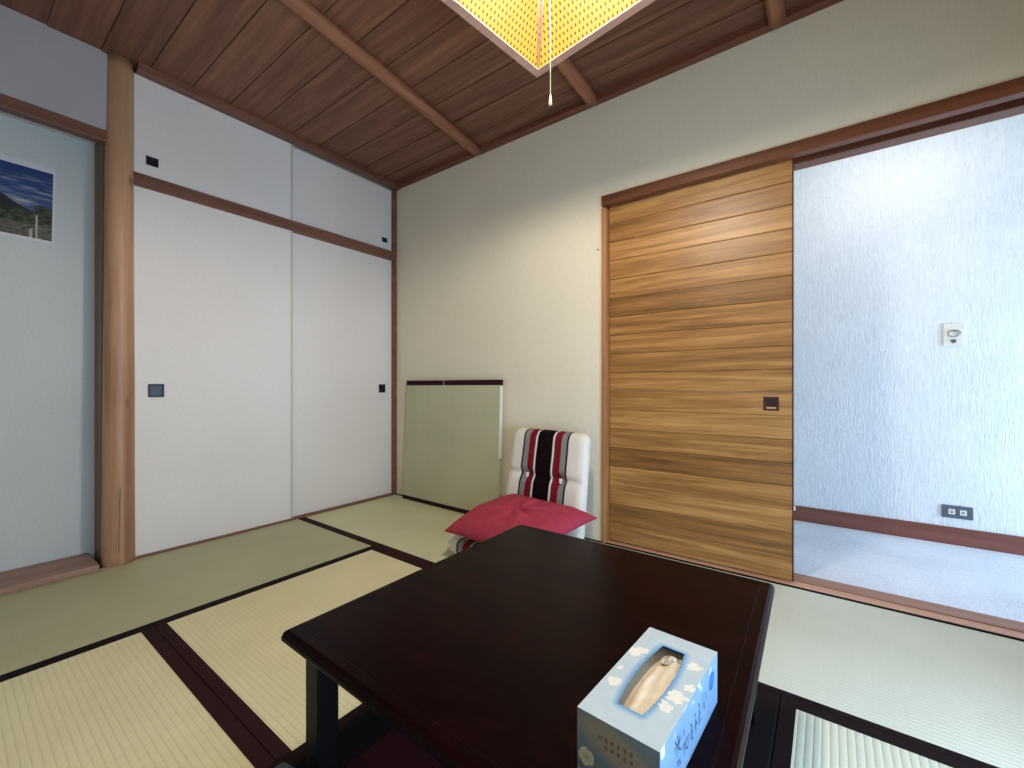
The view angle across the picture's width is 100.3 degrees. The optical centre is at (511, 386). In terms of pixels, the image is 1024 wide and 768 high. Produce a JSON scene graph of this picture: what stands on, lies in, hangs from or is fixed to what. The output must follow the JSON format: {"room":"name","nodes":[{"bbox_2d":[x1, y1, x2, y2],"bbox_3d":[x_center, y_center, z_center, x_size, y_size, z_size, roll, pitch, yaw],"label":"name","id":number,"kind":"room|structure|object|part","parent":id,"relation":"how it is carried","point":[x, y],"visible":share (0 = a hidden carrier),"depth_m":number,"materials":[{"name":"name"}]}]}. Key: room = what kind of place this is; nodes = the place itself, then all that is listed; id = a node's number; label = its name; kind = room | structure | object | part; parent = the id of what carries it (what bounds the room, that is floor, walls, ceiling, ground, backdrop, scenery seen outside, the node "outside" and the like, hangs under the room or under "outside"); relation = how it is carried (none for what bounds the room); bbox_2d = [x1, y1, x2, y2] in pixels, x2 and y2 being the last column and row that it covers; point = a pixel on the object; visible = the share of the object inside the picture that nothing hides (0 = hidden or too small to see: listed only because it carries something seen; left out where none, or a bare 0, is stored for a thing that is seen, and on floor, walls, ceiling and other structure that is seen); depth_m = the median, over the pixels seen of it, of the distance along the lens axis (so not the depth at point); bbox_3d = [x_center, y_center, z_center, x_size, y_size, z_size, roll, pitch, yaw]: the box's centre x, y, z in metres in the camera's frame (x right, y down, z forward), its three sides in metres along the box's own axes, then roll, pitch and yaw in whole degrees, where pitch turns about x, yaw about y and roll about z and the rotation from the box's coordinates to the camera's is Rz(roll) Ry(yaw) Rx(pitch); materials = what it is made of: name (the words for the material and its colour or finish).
{"room":"traditional dwelling","nodes":[
{"label":"traditional dwelling","id":0,"kind":"room"},
{"bbox_2d":[0,4,106,571],"bbox_3d":[-2.332,-0.352,1.737,0.260,2.525,1.050,0,0,37],"label":"wall","id":1,"kind":"structure","parent":0,"point":[47,289],"depth_m":2.01,"materials":[{"name":"grey paint"}]},
{"bbox_2d":[0,154,54,243],"bbox_3d":[-2.338,-0.864,1.842,0.002,0.374,0.511,0,-1,37],"label":"poster","id":2,"kind":"object","parent":1,"relation":"attached to","point":[27,189],"visible":1,"depth_m":1.97,"materials":[{"name":"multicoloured paper"}]},
{"bbox_2d":[0,93,106,144],"bbox_3d":[-2.242,-1.198,1.677,0.056,0.055,0.960,0,0,37],"label":"beam","id":3,"kind":"structure","parent":1,"relation":"attached to","point":[10,105],"depth_m":1.90,"materials":[{"name":"brown wood"}]},
{"bbox_2d":[94,143,104,567],"bbox_3d":[-2.039,-0.165,2.120,0.155,2.110,0.025,0,0,37],"label":"trim","id":4,"kind":"structure","parent":1,"relation":"attached to","point":[99,150],"depth_m":2.10,"materials":[{"name":"brown wood"}]},
{"bbox_2d":[135,73,391,190],"bbox_3d":[-1.520,-0.352,2.884,0.200,2.525,1.840,0,0,37],"label":"wall","id":5,"kind":"structure","parent":0,"point":[294,146],"depth_m":3.06,"materials":[{"name":"white paint"}]},
{"bbox_2d":[134,185,292,555],"bbox_3d":[-1.655,-0.077,2.444,0.024,1.850,0.783,0,0,37],"label":"door","id":6,"kind":"structure","parent":5,"relation":"in","point":[213,288],"depth_m":2.39,"materials":[{"name":"paper"}]},
{"bbox_3d":[-1.828,0.021,2.193,0.004,0.068,0.066,0,0,37],"label":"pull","id":7,"kind":"part","parent":6,"relation":"part of","materials":[{"name":"black metal"}]},
{"bbox_2d":[133,171,393,260],"bbox_3d":[-1.430,-1.035,2.768,0.064,0.066,1.581,0,0,37],"label":"rail","id":8,"kind":"object","parent":5,"relation":"attached to","point":[140,180],"visible":0.7,"depth_m":2.56,"materials":[{"name":"brown wood"}]},
{"bbox_2d":[134,73,292,219],"bbox_3d":[-1.655,-1.314,2.444,0.024,0.492,0.783,0,0,37],"label":"door","id":9,"kind":"structure","parent":8,"relation":"on","point":[179,139],"depth_m":2.38,"materials":[{"name":"paper"}]},
{"bbox_3d":[-1.837,-1.148,2.181,0.004,0.045,0.050,0,0,37],"label":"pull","id":10,"kind":"part","parent":9,"relation":"part of","materials":[{"name":"black metal"}]},
{"bbox_2d":[293,147,390,250],"bbox_3d":[-1.205,-1.314,3.091,0.024,0.492,0.796,0,0,37],"label":"door","id":11,"kind":"structure","parent":8,"relation":"on","point":[328,197],"depth_m":3.04,"materials":[{"name":"paper"}]},
{"bbox_2d":[135,493,393,559],"bbox_3d":[-1.431,0.869,2.769,0.062,0.042,1.581,0,0,37],"label":"sill","id":12,"kind":"structure","parent":5,"relation":"attached to","point":[388,494],"depth_m":2.63,"materials":[{"name":"brown wood"}]},
{"bbox_2d":[293,233,390,516],"bbox_3d":[-1.205,-0.077,3.091,0.024,1.850,0.796,0,0,37],"label":"door","id":13,"kind":"structure","parent":5,"relation":"in","point":[342,295],"depth_m":3.04,"materials":[{"name":"paper"}]},
{"bbox_2d":[0,0,807,181],"bbox_3d":[-0.372,-1.620,1.226,3.700,0.050,3.060,0,0,37],"label":"ceiling","id":14,"kind":"structure","parent":0,"point":[260,58],"depth_m":2.07,"materials":[{"name":"brown wood"}]},
{"bbox_2d":[279,0,480,155],"bbox_3d":[-0.897,-1.573,1.726,0.070,0.070,2.614,0,0,31],"label":"pole","id":15,"kind":"object","parent":14,"relation":"attached to","point":[304,9],"visible":1,"depth_m":2.08,"materials":[{"name":"brown wood"}]},
{"bbox_2d":[441,0,654,105],"bbox_3d":[0.102,-1.173,1.139,0.620,0.841,0.620,0,0,44],"label":"pendant lamp","id":16,"kind":"object","parent":14,"relation":"hanging from","point":[539,35],"visible":1,"depth_m":1.40,"materials":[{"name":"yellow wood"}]},
{"bbox_3d":[-0.046,-1.258,1.282,0.152,0.233,0.564,0,0,44],"label":"shade panel","id":17,"kind":"part","parent":16,"relation":"part of","materials":[{"name":"yellow paper"}]},
{"bbox_3d":[0.088,-1.264,1.425,0.012,0.230,0.220,0,0,-1],"label":"frame post","id":18,"kind":"part","parent":16,"relation":"part of","materials":[{"name":"brown wood"}]},
{"bbox_3d":[0.103,-1.264,1.425,0.012,0.230,0.220,0,0,-1],"label":"frame post","id":19,"kind":"part","parent":16,"relation":"part of","materials":[{"name":"brown wood"}]},
{"bbox_3d":[0.102,-0.997,1.139,0.003,0.442,0.003,0,0,-24],"label":"pull cord","id":20,"kind":"part","parent":16,"relation":"part of","materials":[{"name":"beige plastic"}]},
{"bbox_3d":[0.102,-0.765,1.139,0.010,0.026,0.010,0,0,44],"label":"cord knob","id":21,"kind":"part","parent":16,"relation":"part of","materials":[{"name":"beige plastic"}]},
{"bbox_3d":[0.245,-1.258,1.288,0.564,0.233,0.152,0,0,44],"label":"shade panel","id":22,"kind":"part","parent":16,"relation":"part of","materials":[{"name":"yellow paper"}]},
{"bbox_2d":[556,57,597,107],"bbox_3d":[-0.305,-1.573,1.288,0.070,0.070,2.601,0,0,35],"label":"pole","id":23,"kind":"object","parent":14,"relation":"attached to","point":[566,67],"visible":0.42,"depth_m":2.17,"materials":[{"name":"brown wood"}]},
{"bbox_2d":[764,0,785,29],"bbox_3d":[0.365,-1.573,0.792,0.073,0.070,2.600,0,0,37],"label":"pole","id":24,"kind":"object","parent":14,"relation":"attached to","point":[775,9],"visible":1,"depth_m":1.77,"materials":[{"name":"brown wood"}]},
{"bbox_2d":[392,0,1023,540],"bbox_3d":[0.561,-0.352,2.402,3.700,2.525,0.140,0,0,37],"label":"wall","id":25,"kind":"structure","parent":0,"point":[499,259],"depth_m":2.40,"materials":[{"name":"beige paint"}]},
{"bbox_2d":[135,61,399,190],"bbox_3d":[-1.381,-1.580,2.756,0.058,0.040,1.600,0,0,37],"label":"trim","id":26,"kind":"structure","parent":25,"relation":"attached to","point":[141,69],"depth_m":2.52,"materials":[{"name":"brown wood"}]},
{"bbox_2d":[601,207,609,543],"bbox_3d":[0.547,-0.046,2.404,0.025,1.872,0.152,0,0,37],"label":"door frame","id":27,"kind":"structure","parent":25,"relation":"attached to","point":[605,224],"depth_m":2.35,"materials":[{"name":"brown wood"}]},
{"bbox_2d":[396,0,843,188],"bbox_3d":[0.509,-1.583,2.325,3.492,0.035,0.045,0,0,37],"label":"trim","id":28,"kind":"structure","parent":25,"relation":"attached to","point":[809,7],"depth_m":2.18,"materials":[{"name":"brown wood"}]},
{"bbox_2d":[396,494,1023,641],"bbox_3d":[0.480,0.873,2.366,3.487,0.034,0.012,0,0,37],"label":"strip","id":29,"kind":"object","parent":25,"relation":"attached to","point":[766,580],"visible":0.33,"depth_m":1.75,"materials":[{"name":"black wood"}]},
{"bbox_2d":[601,76,1023,207],"bbox_3d":[1.230,-1.014,1.898,1.725,0.064,0.154,0,0,37],"label":"lintel","id":30,"kind":"object","parent":25,"relation":"attached to","point":[1002,100],"visible":0.7,"depth_m":1.71,"materials":[{"name":"brown wood"}]},
{"bbox_2d":[607,540,1023,638],"bbox_3d":[1.247,0.872,1.900,1.700,0.036,0.150,0,0,37],"label":"threshold","id":31,"kind":"object","parent":25,"relation":"attached to","point":[1013,628],"visible":0.37,"depth_m":1.70,"materials":[{"name":"brown wood"}]},
{"bbox_2d":[609,158,794,580],"bbox_3d":[0.895,-0.076,2.126,0.861,1.852,0.038,0,0,37],"label":"door","id":32,"kind":"structure","parent":31,"relation":"on","point":[701,275],"depth_m":2.08,"materials":[{"name":"brown wood"}]},
{"bbox_3d":[1.159,0.077,1.910,0.060,0.062,0.003,0,0,37],"label":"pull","id":33,"kind":"part","parent":32,"relation":"part of","materials":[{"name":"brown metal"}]},
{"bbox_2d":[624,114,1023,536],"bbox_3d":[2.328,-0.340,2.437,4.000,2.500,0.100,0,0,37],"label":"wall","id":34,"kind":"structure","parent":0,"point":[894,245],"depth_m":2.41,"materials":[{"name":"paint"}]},
{"bbox_2d":[794,505,1023,555],"bbox_3d":[2.315,0.811,2.376,3.950,0.094,0.014,0,0,37],"label":"baseboard","id":35,"kind":"structure","parent":34,"relation":"attached to","point":[1011,544],"depth_m":2.40,"materials":[{"name":"brown wood"}]},
{"bbox_2d":[943,323,964,345],"bbox_3d":[2.394,-0.282,2.313,0.084,0.124,0.018,0,0,37],"label":"wall jack","id":36,"kind":"object","parent":34,"relation":"attached to","point":[953,333],"visible":1,"depth_m":2.31,"materials":[{"name":"white plastic"}]},
{"bbox_2d":[942,504,972,520],"bbox_3d":[2.407,0.680,2.308,0.120,0.068,0.010,0,0,37],"label":"wall outlet","id":37,"kind":"object","parent":34,"relation":"attached to","point":[951,511],"visible":1,"depth_m":2.31,"materials":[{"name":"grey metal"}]},
{"bbox_2d":[948,509,954,514],"bbox_3d":[2.388,0.680,2.319,0.026,0.028,0.003,0,0,37],"label":"socket","id":38,"kind":"object","parent":37,"relation":"attached to","point":[950,511],"depth_m":2.32,"materials":[{"name":"white plastic"}]},
{"bbox_2d":[960,510,966,515],"bbox_3d":[2.424,0.680,2.293,0.026,0.028,0.003,0,0,37],"label":"socket","id":39,"kind":"object","parent":37,"relation":"attached to","point":[962,512],"depth_m":2.29,"materials":[{"name":"white plastic"}]},
{"bbox_2d":[794,520,1023,621],"bbox_3d":[2.015,0.889,2.014,4.000,0.062,0.953,0,0,37],"label":"floor","id":40,"kind":"structure","parent":0,"point":[988,582],"depth_m":2.01,"materials":[{"name":"carpet"}]},
{"bbox_3d":[-0.402,0.916,1.310,3.950,0.048,2.760,0,0,37],"label":"floor","id":41,"kind":"structure","parent":0,"visible":0},
{"bbox_2d":[0,553,98,595],"bbox_3d":[-2.296,0.845,1.692,0.252,0.030,0.922,0,0,37],"label":"board","id":42,"kind":"object","parent":41,"relation":"on","point":[32,576],"visible":1,"depth_m":1.91,"materials":[{"name":"brown wood"}]},
{"bbox_2d":[101,53,134,567],"bbox_3d":[-1.924,-0.352,2.087,0.126,2.485,0.125,0,0,37],"label":"pillar","id":43,"kind":"structure","parent":41,"relation":"on","point":[118,391],"depth_m":2.05,"materials":[{"name":"brown wood"}]},
{"bbox_2d":[0,627,275,767],"bbox_3d":[-1.186,0.874,0.877,0.918,0.032,0.930,0,0,37],"label":"mat","id":44,"kind":"object","parent":41,"relation":"on","point":[133,701],"visible":0.98,"depth_m":1.11,"materials":[{"name":"beige"}]},
{"bbox_2d":[0,519,376,681],"bbox_3d":[-1.611,0.874,1.774,0.829,0.032,1.868,0,0,37],"label":"mat","id":45,"kind":"object","parent":41,"relation":"on","point":[48,624],"visible":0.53,"depth_m":1.79,"materials":[{"name":"beige"}]},
{"bbox_2d":[155,548,426,761],"bbox_3d":[-0.630,0.874,1.629,0.918,0.032,0.935,0,0,37],"label":"mat","id":46,"kind":"object","parent":41,"relation":"on","point":[235,646],"visible":0.6,"depth_m":1.44,"materials":[{"name":"beige"}]},
{"bbox_2d":[391,190,396,494],"bbox_3d":[-0.952,-0.335,3.416,0.061,2.450,0.029,0,0,37],"label":"post","id":47,"kind":"object","parent":41,"relation":"on","point":[393,193],"visible":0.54,"depth_m":3.40,"materials":[{"name":"brown wood"}]},
{"bbox_2d":[299,495,598,565],"bbox_3d":[-0.455,0.874,2.566,1.748,0.032,0.777,0,0,37],"label":"mat","id":48,"kind":"object","parent":41,"relation":"on","point":[409,529],"visible":0.37,"depth_m":2.64,"materials":[{"name":"beige"}]},
{"bbox_2d":[403,380,502,513],"bbox_3d":[-0.449,0.407,3.011,0.952,0.904,0.035,0,-1,38],"label":"mat","id":49,"kind":"object","parent":48,"relation":"on","point":[453,451],"visible":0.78,"depth_m":2.96,"materials":[{"name":"green"}]},
{"bbox_2d":[448,428,590,553],"bbox_3d":[0.037,0.550,2.216,0.563,0.609,0.559,0,0,-44],"label":"chair","id":50,"kind":"object","parent":48,"relation":"on","point":[546,465],"visible":0.42,"depth_m":2.29,"materials":[{"name":"fabric"}]},
{"bbox_3d":[0.004,0.809,2.183,0.470,0.092,0.556,0,0,-44],"label":"seat","id":51,"kind":"part","parent":50,"relation":"part of","materials":[{"name":"fabric"}]},
{"bbox_2d":[444,494,597,541],"bbox_3d":[0.040,0.650,2.098,0.582,0.144,0.484,0,0,42],"label":"floor cushion","id":52,"kind":"object","parent":50,"relation":"on","point":[487,520],"visible":0.83,"depth_m":2.03,"materials":[{"name":"red fabric"}]},
{"bbox_3d":[0.184,0.527,2.360,0.152,0.562,0.559,0,0,-44],"label":"backrest","id":53,"kind":"part","parent":50,"relation":"part of","materials":[{"name":"fabric"}]},
{"bbox_2d":[268,686,780,767],"bbox_3d":[-0.172,0.874,0.709,0.908,0.032,1.868,0,0,37],"label":"mat","id":54,"kind":"object","parent":41,"relation":"on","point":[769,701],"visible":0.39,"depth_m":1.11,"materials":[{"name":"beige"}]},
{"bbox_2d":[292,709,775,767],"bbox_3d":[0.010,0.854,0.918,0.860,0.010,1.100,0,0,37],"label":"rug","id":55,"kind":"object","parent":54,"relation":"on","point":[369,741],"visible":0.09,"depth_m":1.00,"materials":[{"name":"red carpet"}]},
{"bbox_2d":[274,762,294,767],"bbox_3d":[-0.414,0.817,0.610,0.475,0.071,0.475,0,0,31],"label":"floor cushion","id":56,"kind":"object","parent":55,"relation":"on","point":[282,765],"visible":1,"depth_m":0.91,"materials":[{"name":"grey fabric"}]},
{"bbox_2d":[281,524,774,767],"bbox_3d":[0.103,0.679,0.993,0.835,0.339,0.881,0,0,37],"label":"table","id":57,"kind":"object","parent":55,"relation":"on","point":[486,654],"visible":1,"depth_m":0.88,"materials":[{"name":"paint"}]},
{"bbox_3d":[-0.403,0.696,0.906,0.048,0.306,0.048,0,0,37],"label":"leg","id":58,"kind":"part","parent":57,"relation":"part of","materials":[{"name":"black paint"}]},
{"bbox_2d":[577,627,716,767],"bbox_3d":[0.210,0.469,0.631,0.112,0.081,0.247,0,0,40],"label":"tissue box","id":59,"kind":"object","parent":57,"relation":"on","point":[652,709],"visible":1,"depth_m":0.58,"materials":[{"name":"blue cardboard"}]},
{"bbox_3d":[0.130,0.469,0.536,0.112,0.081,0.001,0,0,40],"label":"panel","id":60,"kind":"part","parent":59,"relation":"part of","materials":[{"name":"blue cardboard"}]},
{"bbox_3d":[0.289,0.469,0.726,0.112,0.081,0.001,0,0,40],"label":"panel","id":61,"kind":"part","parent":59,"relation":"part of","materials":[{"name":"blue cardboard"}]},
{"bbox_3d":[0.253,0.469,0.595,0.001,0.081,0.247,0,0,40],"label":"panel","id":62,"kind":"part","parent":59,"relation":"part of","materials":[{"name":"blue cardboard"}]},
{"bbox_3d":[0.601,0.696,1.097,0.048,0.306,0.048,0,0,37],"label":"leg","id":63,"kind":"part","parent":57,"relation":"part of","materials":[{"name":"black paint"}]},
{"bbox_2d":[599,542,1023,767],"bbox_3d":[0.968,0.874,1.513,1.788,0.032,0.777,0,0,37],"label":"mat","id":64,"kind":"object","parent":41,"relation":"on","point":[957,692],"visible":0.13,"depth_m":1.27,"materials":[{"name":"beige"}]},
{"bbox_2d":[771,695,980,767],"bbox_3d":[0.547,0.874,0.177,0.876,0.032,1.868,0,0,37],"label":"mat","id":65,"kind":"object","parent":41,"relation":"on","point":[807,736],"visible":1,"depth_m":1.02,"materials":[{"name":"beige"}]}
]}

